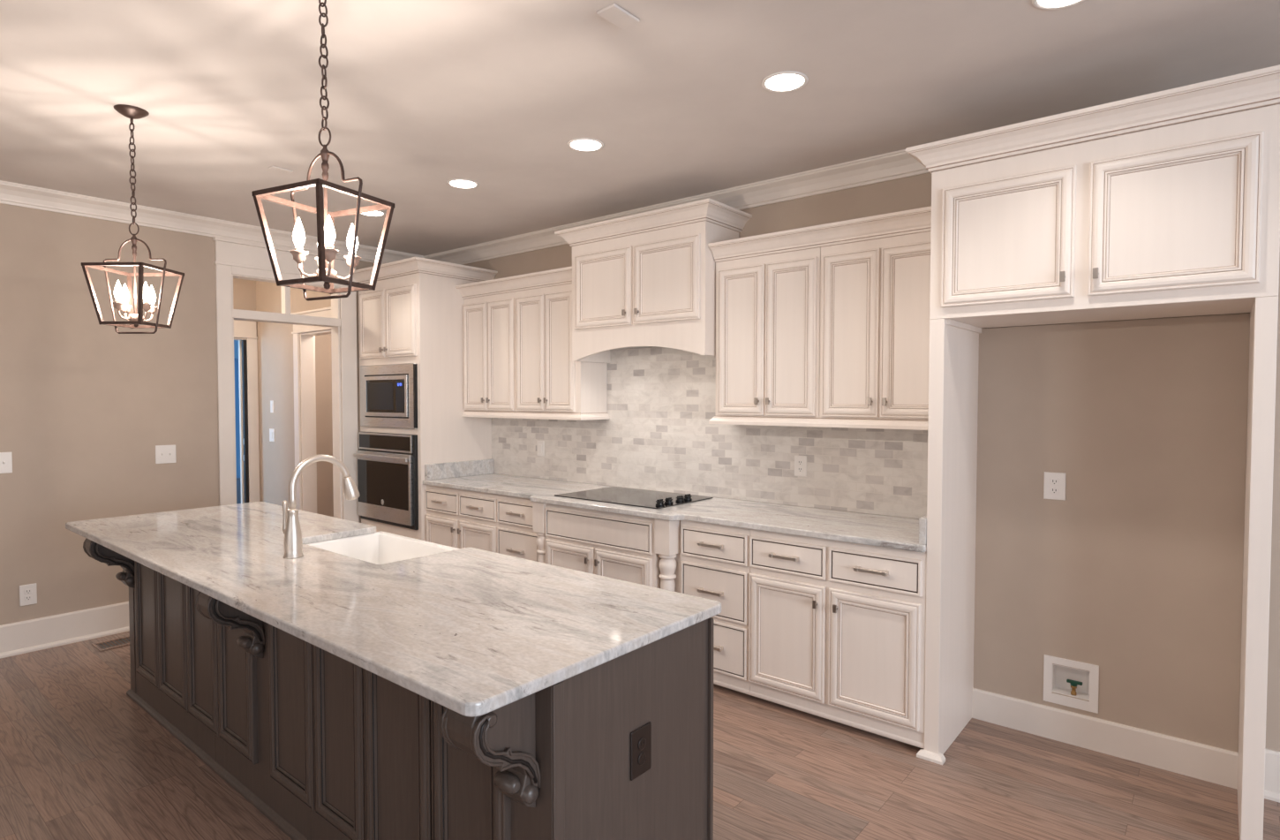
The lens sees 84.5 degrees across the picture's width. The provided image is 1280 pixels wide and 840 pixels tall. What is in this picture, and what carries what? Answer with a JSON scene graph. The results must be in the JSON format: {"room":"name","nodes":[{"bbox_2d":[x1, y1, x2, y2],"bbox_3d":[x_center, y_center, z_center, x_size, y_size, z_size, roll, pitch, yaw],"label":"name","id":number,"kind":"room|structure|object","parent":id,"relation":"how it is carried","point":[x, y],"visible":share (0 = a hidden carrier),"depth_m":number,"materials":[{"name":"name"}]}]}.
{"room":"kitchen","nodes":[
{"label":"kitchen","id":0,"kind":"room"},
{"bbox_2d":[0,203,424,624],"bbox_3d":[-4.220,0.024,3.712,0.120,2.790,7.320,2,2,40],"label":"wall","id":1,"kind":"structure","parent":0,"point":[86,405],"depth_m":4.48,"materials":[{"name":"beige paint"}]},
{"bbox_2d":[0,451,12,473],"bbox_3d":[-3.778,0.254,4.147,0.016,0.125,0.122,2,2,40],"label":"wall switch","id":2,"kind":"object","parent":1,"relation":"attached to","point":[5,457],"visible":1,"depth_m":4.17,"materials":[{"name":"white plastic"}]},
{"bbox_2d":[19,582,37,605],"bbox_3d":[-3.706,1.058,4.266,0.008,0.125,0.080,2,2,40],"label":"power outlet","id":3,"kind":"object","parent":1,"relation":"attached to","point":[27,592],"visible":1,"depth_m":4.26,"materials":[{"name":"white plastic"}]},
{"bbox_2d":[24,587,31,594],"bbox_3d":[-3.704,1.038,4.264,0.002,0.029,0.034,2,2,40],"label":"socket","id":4,"kind":"object","parent":3,"relation":"attached to","point":[27,591],"depth_m":4.26,"materials":[{"name":"grey plastic"}]},
{"bbox_2d":[24,594,31,600],"bbox_3d":[-3.704,1.078,4.265,0.002,0.029,0.034,2,2,40],"label":"socket","id":5,"kind":"object","parent":3,"relation":"attached to","point":[26,597],"depth_m":4.26,"materials":[{"name":"grey plastic"}]},
{"bbox_2d":[0,601,129,657],"bbox_3d":[-4.758,1.347,2.986,0.030,0.190,5.454,2,2,40],"label":"baseboard","id":6,"kind":"structure","parent":1,"relation":"attached to","point":[22,636],"depth_m":4.39,"materials":[{"name":"white paint"}]},
{"bbox_2d":[155,444,176,463],"bbox_3d":[-3.234,0.234,4.806,0.016,0.125,0.122,2,2,40],"label":"wall switch","id":7,"kind":"object","parent":1,"relation":"attached to","point":[164,454],"visible":1,"depth_m":4.81,"materials":[{"name":"white plastic"}]},
{"bbox_2d":[0,180,424,263],"bbox_3d":[-4.174,-1.311,3.555,0.098,0.112,7.200,2,2,40],"label":"trim","id":8,"kind":"structure","parent":1,"relation":"attached to","point":[11,193],"depth_m":4.73,"materials":[{"name":"white paint"}]},
{"bbox_2d":[212,236,359,522],"bbox_3d":[-2.725,0.027,5.492,0.160,2.676,1.084,2,2,40],"label":"trim","id":9,"kind":"structure","parent":1,"relation":"attached to","point":[234,259],"depth_m":5.39,"materials":[{"name":"white paint"}]},
{"bbox_2d":[233,358,240,477],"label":"window","id":10,"kind":"structure","parent":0,"point":[237,380],"depth_m":8.94,"materials":[{"name":"glass"}]},
{"bbox_2d":[233,339,238,358],"bbox_3d":[-5.944,-1.118,7.761,0.180,0.760,3.580,2,2,40],"label":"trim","id":11,"kind":"structure","parent":10,"relation":"attached to","point":[236,342],"depth_m":8.75,"materials":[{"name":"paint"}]},
{"bbox_2d":[236,477,240,503],"bbox_3d":[-5.977,1.030,7.854,0.100,0.520,3.580,2,2,40],"label":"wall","id":12,"kind":"structure","parent":0,"point":[238,483],"depth_m":8.88,"materials":[{"name":"blue paint"}]},
{"bbox_2d":[233,278,256,338],"bbox_3d":[-4.636,-0.048,6.035,0.120,2.790,2.775,2,2,40],"label":"wall","id":13,"kind":"structure","parent":0,"point":[244,290],"depth_m":6.86,"materials":[{"name":"beige paint"}]},
{"bbox_2d":[241,339,248,503],"bbox_3d":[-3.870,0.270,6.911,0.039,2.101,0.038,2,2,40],"label":"door","id":14,"kind":"structure","parent":13,"relation":"in","point":[245,455],"depth_m":6.89,"materials":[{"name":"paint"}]},
{"bbox_2d":[233,319,259,503],"bbox_3d":[-4.195,0.177,6.610,0.236,2.305,1.092,2,2,40],"label":"trim","id":15,"kind":"structure","parent":13,"relation":"attached to","point":[246,329],"depth_m":6.92,"materials":[{"name":"white paint"}]},
{"bbox_2d":[256,280,331,506],"bbox_3d":[-3.096,-0.061,6.485,1.680,2.790,0.120,2,2,40],"label":"wall","id":16,"kind":"structure","parent":0,"point":[275,373],"depth_m":6.70,"materials":[{"name":"beige paint"}]},
{"bbox_2d":[269,428,274,441],"bbox_3d":[-3.543,0.146,6.776,0.110,0.125,0.010,2,2,40],"label":"wall switch","id":17,"kind":"object","parent":16,"relation":"attached to","point":[271,430],"visible":1,"depth_m":6.77,"materials":[{"name":"white plastic"}]},
{"bbox_2d":[270,399,273,412],"bbox_3d":[-3.535,-0.128,6.761,0.070,0.118,0.010,2,2,40],"label":"wall switch","id":18,"kind":"object","parent":16,"relation":"attached to","point":[271,401],"visible":1,"depth_m":6.75,"materials":[{"name":"white plastic"}]},
{"bbox_2d":[290,306,331,512],"bbox_3d":[-2.795,0.189,6.233,0.875,2.305,0.176,2,2,40],"label":"trim","id":19,"kind":"structure","parent":16,"relation":"attached to","point":[304,357],"depth_m":6.41,"materials":[{"name":"white paint"}]},
{"bbox_2d":[315,333,333,516],"bbox_3d":[-2.549,-0.085,7.242,1.800,2.790,1.745,2,2,40],"label":"wall","id":20,"kind":"structure","parent":0,"point":[323,353],"depth_m":7.49,"materials":[{"name":"beige paint"}]},
{"bbox_2d":[0,0,1279,255],"bbox_3d":[-1.838,-1.383,2.531,13.400,0.100,8.600,2,2,40],"label":"ceiling","id":21,"kind":"structure","parent":0,"point":[423,95],"depth_m":2.85,"materials":[{"name":"paint"}]},
{"bbox_2d":[81,104,184,333],"bbox_3d":[-2.219,-0.865,3.087,0.288,0.971,0.265,0,2,2],"label":"pendant lantern","id":22,"kind":"object","parent":21,"relation":"hanging from","point":[132,112],"visible":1,"depth_m":3.08,"materials":[{"name":"brown metal"}]},
{"bbox_2d":[267,165,293,173],"bbox_3d":[-1.972,-1.371,3.861,0.060,0.008,0.111,2,2,40],"label":"ceiling sensor","id":23,"kind":"object","parent":21,"relation":"attached to","point":[273,168],"visible":1,"depth_m":3.85,"materials":[{"name":"paint"}]},
{"bbox_2d":[251,0,395,301],"bbox_3d":[-0.895,-0.830,1.998,0.288,0.971,0.265,1,2,26],"label":"pendant lantern","id":24,"kind":"object","parent":21,"relation":"hanging from","point":[326,273],"visible":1,"depth_m":1.99,"materials":[{"name":"brown metal"}]},
{"bbox_2d":[360,210,385,216],"bbox_3d":[-1.817,-1.400,4.764,0.184,0.004,0.184,2,2,40],"label":"recessed light","id":25,"kind":"object","parent":21,"relation":"in","point":[379,213],"visible":0.58,"depth_m":4.79,"materials":[{"name":"white plastic"}]},
{"bbox_2d":[446,178,479,188],"bbox_3d":[-1.036,-1.379,4.119,0.184,0.004,0.184,2,2,40],"label":"recessed light","id":26,"kind":"object","parent":21,"relation":"in","point":[457,183],"visible":1,"depth_m":4.12,"materials":[{"name":"white plastic"}]},
{"bbox_2d":[566,137,604,151],"bbox_3d":[-0.268,-1.359,3.486,0.184,0.004,0.184,2,2,40],"label":"recessed light","id":27,"kind":"object","parent":21,"relation":"in","point":[581,144],"visible":1,"depth_m":3.48,"materials":[{"name":"white plastic"}]},
{"bbox_2d":[596,3,639,29],"bbox_3d":[-0.071,-1.320,2.307,0.077,0.010,0.127,2,2,40],"label":"ceiling sensor","id":28,"kind":"object","parent":21,"relation":"attached to","point":[613,13],"visible":1,"depth_m":2.29,"materials":[{"name":"paint"}]},
{"bbox_2d":[760,70,808,92],"bbox_3d":[0.574,-1.337,2.791,0.184,0.004,0.184,2,2,40],"label":"recessed light","id":29,"kind":"object","parent":21,"relation":"in","point":[789,80],"visible":1,"depth_m":2.78,"materials":[{"name":"white plastic"}]},
{"bbox_2d":[1031,0,1084,9],"bbox_3d":[1.316,-1.318,2.178,0.184,0.004,0.184,2,2,40],"label":"recessed light","id":30,"kind":"object","parent":21,"relation":"in","point":[1042,4],"visible":1,"depth_m":2.23,"materials":[{"name":"white plastic"}]},
{"bbox_2d":[0,630,1279,839],"bbox_3d":[-1.840,1.505,2.621,13.400,0.100,8.600,2,2,40],"label":"floor","id":31,"kind":"structure","parent":0,"point":[80,759],"depth_m":2.80,"materials":[{"name":"brown wood"}]},
{"bbox_2d":[91,634,129,651],"bbox_3d":[-3.252,1.394,4.446,0.195,0.006,0.300,2,2,40],"label":"floor vent","id":32,"kind":"object","parent":31,"relation":"in","point":[122,641],"visible":0.53,"depth_m":4.39,"materials":[{"name":"brown wood"}]},
{"bbox_2d":[82,538,714,839],"bbox_3d":[-1.276,1.007,2.811,3.189,0.884,0.840,2,2,40],"label":"kitchen island","id":33,"kind":"object","parent":31,"relation":"on","point":[325,746],"visible":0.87,"depth_m":2.06,"materials":[{"name":"brown wood"}]},
{"bbox_2d":[65,501,721,715],"bbox_3d":[-1.311,0.549,2.835,3.296,0.030,0.942,2,2,40],"label":"island countertop","id":34,"kind":"structure","parent":33,"relation":"on","point":[470,631],"depth_m":2.18,"materials":[{"name":"stone"}]},
{"bbox_2d":[281,453,359,558],"bbox_3d":[-1.300,0.336,2.861,0.114,0.394,0.311,2,2,40],"label":"kitchen faucet","id":35,"kind":"object","parent":34,"relation":"on","point":[291,530],"visible":1,"depth_m":2.76,"materials":[{"name":"silver metal"}]},
{"bbox_2d":[306,530,459,564],"bbox_3d":[-1.121,0.688,3.029,0.781,0.258,0.479,2,2,40],"label":"farmhouse sink","id":36,"kind":"object","parent":34,"relation":"in","point":[378,547],"visible":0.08,"depth_m":3.31,"materials":[{"name":"white ceramic"}]},
{"bbox_2d":[630,721,651,780],"bbox_3d":[0.004,0.876,1.863,0.009,0.128,0.084,2,2,40],"label":"power outlet","id":37,"kind":"object","parent":33,"relation":"attached to","point":[641,737],"visible":1,"depth_m":1.86,"materials":[{"name":"black plastic"}]},
{"bbox_2d":[638,737,646,749],"bbox_3d":[0.005,0.856,1.861,0.003,0.032,0.032,2,2,40],"label":"socket","id":38,"kind":"object","parent":37,"relation":"attached to","point":[642,741],"depth_m":1.86,"materials":[{"name":"black plastic"}]},
{"bbox_2d":[638,752,646,764],"bbox_3d":[0.005,0.896,1.862,0.003,0.032,0.032,2,2,40],"label":"socket","id":39,"kind":"object","parent":37,"relation":"attached to","point":[642,756],"depth_m":1.86,"materials":[{"name":"black plastic"}]},
{"bbox_2d":[358,272,491,540],"bbox_3d":[-1.794,0.118,5.831,0.887,2.474,0.724,2,2,40],"label":"tall cabinet","id":40,"kind":"object","parent":31,"relation":"on","point":[417,318],"visible":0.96,"depth_m":5.47,"materials":[{"name":"beige paint"}]},
{"bbox_2d":[353,431,418,529],"bbox_3d":[-2.023,0.466,5.571,0.816,0.722,0.080,2,2,40],"label":"wall oven","id":41,"kind":"object","parent":40,"relation":"in","point":[387,478],"visible":1,"depth_m":5.52,"materials":[{"name":"silver metal"}]},
{"bbox_2d":[359,362,417,429],"bbox_3d":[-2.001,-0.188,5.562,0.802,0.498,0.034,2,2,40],"label":"microwave oven","id":42,"kind":"object","parent":40,"relation":"in","point":[388,393],"visible":1,"depth_m":5.52,"materials":[{"name":"silver metal"}]},
{"bbox_2d":[348,256,497,283],"bbox_3d":[-1.773,-1.166,5.754,0.967,0.095,0.757,2,2,40],"label":"crown molding","id":43,"kind":"structure","parent":40,"relation":"on","point":[413,265],"depth_m":5.45,"materials":[{"name":"beige paint"}]},
{"bbox_2d":[425,484,497,552],"bbox_3d":[-1.117,0.930,5.315,0.848,0.883,0.679,2,2,40],"label":"base cabinet","id":44,"kind":"object","parent":31,"relation":"on","point":[458,518],"visible":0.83,"depth_m":5.05,"materials":[{"name":"beige paint"}]},
{"bbox_2d":[422,459,926,552],"bbox_3d":[-0.035,0.443,4.374,3.691,0.150,0.728,2,2,40],"label":"countertop","id":45,"kind":"structure","parent":44,"relation":"on","point":[904,533],"depth_m":3.88,"materials":[{"name":"stone"}]},
{"bbox_2d":[554,486,713,508],"bbox_3d":[-0.046,0.464,4.426,0.835,0.042,0.560,2,2,40],"label":"cooktop","id":46,"kind":"object","parent":45,"relation":"in","point":[612,494],"visible":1,"depth_m":4.36,"materials":[{"name":"black glass"}]},
{"bbox_2d":[496,494,538,561],"bbox_3d":[-0.620,0.943,4.904,0.438,0.883,0.679,2,2,40],"label":"base cabinet","id":47,"kind":"object","parent":31,"relation":"on","point":[515,537],"visible":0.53,"depth_m":4.67,"materials":[{"name":"beige paint"}]},
{"bbox_2d":[532,501,680,592],"bbox_3d":[-0.043,0.960,4.390,1.103,0.883,0.738,2,2,40],"label":"base cabinet","id":48,"kind":"object","parent":31,"relation":"on","point":[646,551],"visible":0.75,"depth_m":4.05,"materials":[{"name":"beige paint"}]},
{"bbox_2d":[680,519,750,694],"bbox_3d":[0.570,0.974,3.923,0.432,0.883,0.679,2,2,40],"label":"base cabinet","id":49,"kind":"object","parent":31,"relation":"on","point":[715,558],"visible":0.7,"depth_m":3.64,"materials":[{"name":"beige paint"}]},
{"bbox_2d":[748,528,926,748],"bbox_3d":[1.070,0.988,3.510,0.863,0.883,0.679,2,2,40],"label":"base cabinet","id":50,"kind":"object","parent":31,"relation":"on","point":[837,628],"visible":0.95,"depth_m":3.24,"materials":[{"name":"beige paint"}]},
{"bbox_2d":[916,318,981,764],"bbox_3d":[1.434,0.505,3.209,0.108,1.868,0.652,2,2,40],"label":"end panel","id":51,"kind":"object","parent":31,"relation":"on","point":[953,344],"visible":0.86,"depth_m":3.05,"materials":[{"name":"beige paint"}]},
{"bbox_2d":[1237,295,1278,839],"bbox_3d":[2.209,0.526,2.526,0.056,1.868,0.538,2,2,40],"label":"end panel","id":52,"kind":"object","parent":31,"relation":"on","point":[1264,312],"visible":1,"depth_m":2.32,"materials":[{"name":"beige paint"}]},
{"bbox_2d":[429,104,1274,723],"bbox_3d":[1.665,0.034,3.520,9.200,2.790,0.120,2,2,40],"label":"wall","id":53,"kind":"structure","parent":0,"point":[914,192],"depth_m":3.97,"materials":[{"name":"beige paint"}]},
{"bbox_2d":[462,291,516,411],"bbox_3d":[-1.086,-0.509,5.481,0.624,0.901,0.313,2,2,40],"label":"upper cabinet","id":54,"kind":"object","parent":53,"relation":"attached to","point":[488,321],"visible":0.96,"depth_m":5.36,"materials":[{"name":"beige paint"}]},
{"bbox_2d":[515,283,607,413],"bbox_3d":[-0.588,-0.496,5.069,0.664,0.901,0.313,2,2,40],"label":"upper cabinet","id":55,"kind":"object","parent":53,"relation":"attached to","point":[547,379],"visible":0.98,"depth_m":4.95,"materials":[{"name":"beige paint"}]},
{"bbox_2d":[455,266,572,299],"bbox_3d":[-0.922,-0.991,5.138,1.293,0.095,0.081,2,2,40],"label":"crown molding","id":56,"kind":"structure","parent":55,"relation":"attached to","point":[563,275],"depth_m":5.11,"materials":[{"name":"beige paint"}]},
{"bbox_2d":[461,410,609,420],"bbox_3d":[-0.813,-0.039,5.283,1.316,0.046,0.291,2,2,40],"label":"rail","id":57,"kind":"object","parent":55,"relation":"attached to","point":[466,413],"visible":1,"depth_m":5.03,"materials":[{"name":"beige paint"}]},
{"bbox_2d":[554,197,752,362],"bbox_3d":[0.053,-0.812,4.453,1.228,0.852,0.455,2,2,40],"label":"range hood","id":58,"kind":"object","parent":53,"relation":"attached to","point":[647,279],"visible":1,"depth_m":4.24,"materials":[{"name":"beige paint"}]},
{"bbox_2d":[491,346,927,518],"bbox_3d":[0.200,-0.035,4.644,3.691,1.024,0.010,2,2,40],"label":"backsplash","id":59,"kind":"structure","parent":53,"relation":"attached to","point":[658,435],"depth_m":4.50,"materials":[{"name":"tile"}]},
{"bbox_2d":[536,440,544,456],"bbox_3d":[-0.770,0.220,5.441,0.078,0.118,0.010,2,2,40],"label":"wall switch","id":60,"kind":"object","parent":59,"relation":"attached to","point":[540,444],"visible":1,"depth_m":5.43,"materials":[{"name":"white plastic"}]},
{"bbox_2d":[794,455,806,476],"bbox_3d":[0.922,0.264,4.045,0.078,0.118,0.008,2,2,40],"label":"power outlet","id":61,"kind":"object","parent":59,"relation":"attached to","point":[800,461],"visible":1,"depth_m":4.04,"materials":[{"name":"white plastic"}]},
{"bbox_2d":[797,466,803,472],"bbox_3d":[0.920,0.284,4.043,0.034,0.029,0.002,2,2,40],"label":"socket","id":62,"kind":"object","parent":61,"relation":"attached to","point":[799,469],"depth_m":4.04,"materials":[{"name":"grey plastic"}]},
{"bbox_2d":[798,459,803,465],"bbox_3d":[0.920,0.244,4.042,0.034,0.029,0.002,2,2,40],"label":"socket","id":63,"kind":"object","parent":61,"relation":"attached to","point":[800,462],"depth_m":4.04,"materials":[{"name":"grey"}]},
{"bbox_2d":[715,247,820,417],"bbox_3d":[0.756,-0.460,3.960,0.645,0.901,0.313,2,2,40],"label":"upper cabinet","id":64,"kind":"object","parent":53,"relation":"attached to","point":[768,306],"visible":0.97,"depth_m":3.83,"materials":[{"name":"beige paint"}]},
{"bbox_2d":[707,206,931,262],"bbox_3d":[0.918,-0.943,3.619,1.314,0.095,0.081,2,2,40],"label":"crown molding","id":65,"kind":"structure","parent":64,"relation":"on","point":[917,220],"depth_m":3.59,"materials":[{"name":"beige paint"}]},
{"bbox_2d":[424,105,1271,264],"bbox_3d":[0.243,-1.338,4.512,5.690,0.112,0.098,2,2,40],"label":"trim","id":66,"kind":"structure","parent":53,"relation":"attached to","point":[896,164],"depth_m":4.10,"materials":[{"name":"white paint"}]},
{"bbox_2d":[819,231,930,419],"bbox_3d":[1.263,-0.447,3.541,0.665,0.901,0.313,2,2,40],"label":"upper cabinet","id":67,"kind":"object","parent":53,"relation":"attached to","point":[875,293],"visible":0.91,"depth_m":3.46,"materials":[{"name":"beige paint"}]},
{"bbox_2d":[708,415,928,429],"bbox_3d":[1.010,0.009,3.779,1.338,0.046,0.291,2,2,40],"label":"rail","id":68,"kind":"object","parent":67,"relation":"attached to","point":[825,422],"visible":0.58,"depth_m":3.64,"materials":[{"name":"beige paint"}]},
{"bbox_2d":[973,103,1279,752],"bbox_3d":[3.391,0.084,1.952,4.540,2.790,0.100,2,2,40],"label":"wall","id":69,"kind":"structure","parent":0,"point":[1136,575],"depth_m":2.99,"materials":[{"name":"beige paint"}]},
{"bbox_2d":[1043,471,1066,500],"bbox_3d":[1.858,0.296,3.155,0.086,0.122,0.008,2,2,40],"label":"power outlet","id":70,"kind":"object","parent":69,"relation":"attached to","point":[1054,483],"visible":1,"depth_m":3.15,"materials":[{"name":"white plastic"}]},
{"bbox_2d":[1049,487,1058,493],"bbox_3d":[1.856,0.316,3.154,0.034,0.029,0.002,2,2,40],"label":"socket","id":71,"kind":"object","parent":70,"relation":"attached to","point":[1052,490],"depth_m":3.15,"materials":[{"name":"grey plastic"}]},
{"bbox_2d":[1050,477,1059,484],"bbox_3d":[1.856,0.276,3.153,0.034,0.029,0.002,2,2,40],"label":"socket","id":72,"kind":"object","parent":70,"relation":"attached to","point":[1053,480],"depth_m":3.15,"materials":[{"name":"grey plastic"}]},
{"bbox_2d":[1043,654,1099,713],"bbox_3d":[1.940,1.171,3.163,0.210,0.210,0.078,2,2,40],"label":"water supply box","id":73,"kind":"object","parent":69,"relation":"attached to","point":[1076,682],"visible":1,"depth_m":3.16,"materials":[{"name":"white plastic"}]},
{"bbox_2d":[1052,663,1089,700],"bbox_3d":[1.942,1.166,3.165,0.145,0.128,0.072,2,2,40],"label":"recess","id":74,"kind":"object","parent":73,"relation":"in","point":[1068,681],"depth_m":3.17,"materials":[{"name":"white plastic"}]},
{"bbox_2d":[929,104,1279,328],"bbox_3d":[1.796,-0.724,2.798,1.090,0.614,0.586,2,2,40],"label":"upper cabinet","id":75,"kind":"object","parent":69,"relation":"attached to","point":[1183,219],"visible":0.97,"depth_m":2.55,"materials":[{"name":"beige paint"}]},
{"bbox_2d":[905,64,1279,173],"bbox_3d":[1.818,-1.080,2.814,1.250,0.095,0.719,2,2,40],"label":"crown molding","id":76,"kind":"structure","parent":75,"relation":"on","point":[1261,87],"depth_m":2.51,"materials":[{"name":"beige paint"}]},
{"bbox_2d":[971,687,1279,802],"bbox_3d":[3.349,1.387,1.943,4.540,0.185,0.030,2,2,40],"label":"baseboard","id":77,"kind":"structure","parent":69,"relation":"attached to","point":[1208,763],"depth_m":3.00,"materials":[{"name":"white paint"}]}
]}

